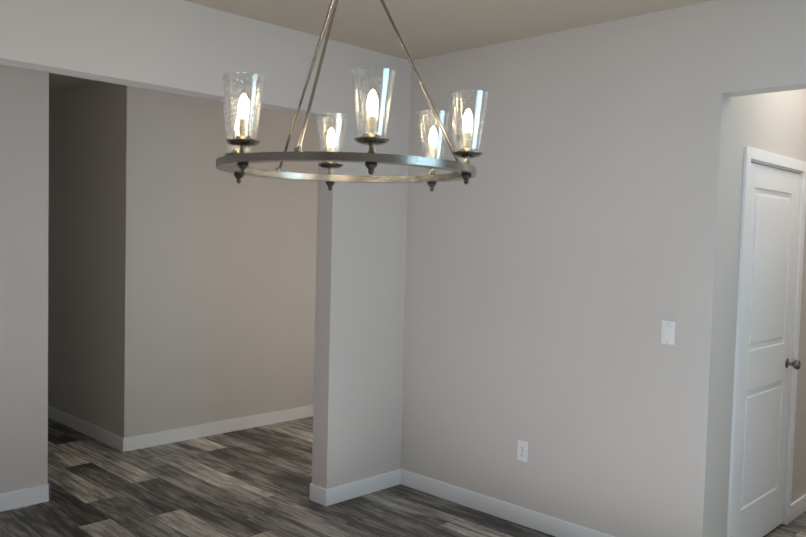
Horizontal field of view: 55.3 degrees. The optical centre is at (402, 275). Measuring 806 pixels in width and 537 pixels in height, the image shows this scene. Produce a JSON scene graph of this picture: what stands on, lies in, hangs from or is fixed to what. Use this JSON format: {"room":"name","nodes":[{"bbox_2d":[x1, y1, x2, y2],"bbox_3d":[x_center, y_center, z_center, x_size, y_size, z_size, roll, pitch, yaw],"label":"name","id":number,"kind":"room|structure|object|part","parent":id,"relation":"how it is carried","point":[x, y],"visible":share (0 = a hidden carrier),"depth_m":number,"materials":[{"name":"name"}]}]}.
{"room":"dining room","nodes":[
{"label":"dining room","id":0,"kind":"room"},
{"bbox_2d":[0,64,48,493],"bbox_3d":[-3.194,-0.011,3.430,0.120,2.740,3.090,4,4,44],"label":"wall","id":1,"kind":"structure","parent":0,"point":[24,153],"depth_m":4.40,"materials":[{"name":"paint"}]},
{"bbox_2d":[48,81,118,434],"bbox_3d":[-2.595,-0.127,6.220,1.530,2.740,0.120,4,4,44],"label":"wall","id":2,"kind":"structure","parent":0,"point":[83,240],"depth_m":6.05,"materials":[{"name":"grey paint"}]},
{"bbox_2d":[0,0,335,116],"bbox_3d":[-1.480,-1.126,3.470,0.140,0.430,2.960,4,4,44],"label":"wall","id":3,"kind":"structure","parent":0,"point":[182,47],"depth_m":3.73,"materials":[{"name":"paint"}]},
{"bbox_2d":[117,84,318,437],"bbox_3d":[-1.191,-0.104,6.477,0.120,2.740,2.450,4,4,44],"label":"wall","id":4,"kind":"structure","parent":0,"point":[216,290],"depth_m":6.03,"materials":[{"name":"paint"}]},
{"bbox_2d":[49,0,713,94],"bbox_3d":[-1.508,-1.399,4.037,10.400,0.060,6.760,4,4,44],"label":"ceiling","id":5,"kind":"structure","parent":0,"point":[428,28],"depth_m":3.97,"materials":[{"name":"paint"}]},
{"bbox_2d":[216,0,488,190],"bbox_3d":[-0.143,-0.749,2.129,0.782,0.990,0.716,2,3,16],"label":"chandelier","id":6,"kind":"object","parent":5,"relation":"hanging from","point":[238,160],"visible":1,"depth_m":1.99,"materials":[{"name":"silver metal"}]},
{"bbox_3d":[-0.151,-0.418,2.144,0.782,0.158,0.691,2,3,16],"label":"glass","id":7,"kind":"part","parent":6,"relation":"part of","materials":[{"name":"clear glass"}]},
{"bbox_2d":[0,416,805,536],"bbox_3d":[0.323,1.353,6.113,10.400,0.060,12.200,4,4,44],"label":"floor","id":8,"kind":"structure","parent":0,"point":[252,482],"depth_m":4.64,"materials":[{"name":"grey wood"}]},
{"bbox_2d":[312,41,410,488],"bbox_3d":[-0.254,-0.002,4.807,0.140,2.740,0.630,4,4,44],"label":"wall pier","id":9,"kind":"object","parent":8,"relation":"on","point":[359,317],"visible":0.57,"depth_m":4.71,"materials":[{"name":"paint"}]},
{"bbox_2d":[401,0,805,536],"bbox_3d":[1.044,0.066,4.063,3.040,2.740,0.120,4,4,44],"label":"wall","id":10,"kind":"structure","parent":0,"point":[565,250],"depth_m":4.05,"materials":[{"name":"paint"}]},
{"bbox_2d":[0,405,805,536],"bbox_3d":[-0.766,1.366,3.565,8.000,0.100,6.634,4,4,44],"label":"baseboard","id":11,"kind":"structure","parent":10,"relation":"attached to","point":[546,524],"depth_m":4.78,"materials":[{"name":"paint"}]},
{"bbox_2d":[517,440,527,461],"bbox_3d":[0.675,0.994,4.355,0.070,0.115,0.009,4,4,44],"label":"outlet","id":12,"kind":"object","parent":10,"relation":"attached to","point":[522,450],"visible":1,"depth_m":4.35,"materials":[{"name":"white plastic"}]},
{"bbox_2d":[661,320,675,344],"bbox_3d":[1.287,0.278,3.739,0.070,0.115,0.011,4,4,44],"label":"light switch","id":13,"kind":"object","parent":10,"relation":"attached to","point":[667,332],"visible":1,"depth_m":3.74,"materials":[{"name":"white plastic"}]},
{"bbox_2d":[713,89,805,536],"bbox_3d":[2.004,0.082,4.244,0.120,2.740,1.480,4,4,44],"label":"wall","id":14,"kind":"structure","parent":0,"point":[740,125],"depth_m":3.81,"materials":[{"name":"paint"}]},
{"bbox_2d":[727,146,805,536],"bbox_3d":[1.925,0.405,4.175,0.136,2.097,0.914,4,4,44],"label":"door frame","id":15,"kind":"structure","parent":14,"relation":"attached to","point":[751,154],"depth_m":3.92,"materials":[{"name":"paint"}]},
{"bbox_2d":[734,162,799,536],"bbox_3d":[1.946,0.435,4.155,0.035,2.016,0.776,4,4,44],"label":"pantry door","id":16,"kind":"structure","parent":14,"relation":"in","point":[768,315],"depth_m":4.14,"materials":[{"name":"paint"}]},
{"bbox_2d":[785,359,800,369],"bbox_3d":[2.209,0.502,4.351,0.072,0.058,0.058,4,4,44],"label":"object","id":17,"kind":"structure","parent":16,"relation":"attached to","point":[796,364],"depth_m":4.33,"materials":[{"name":"silver metal"}]}
]}

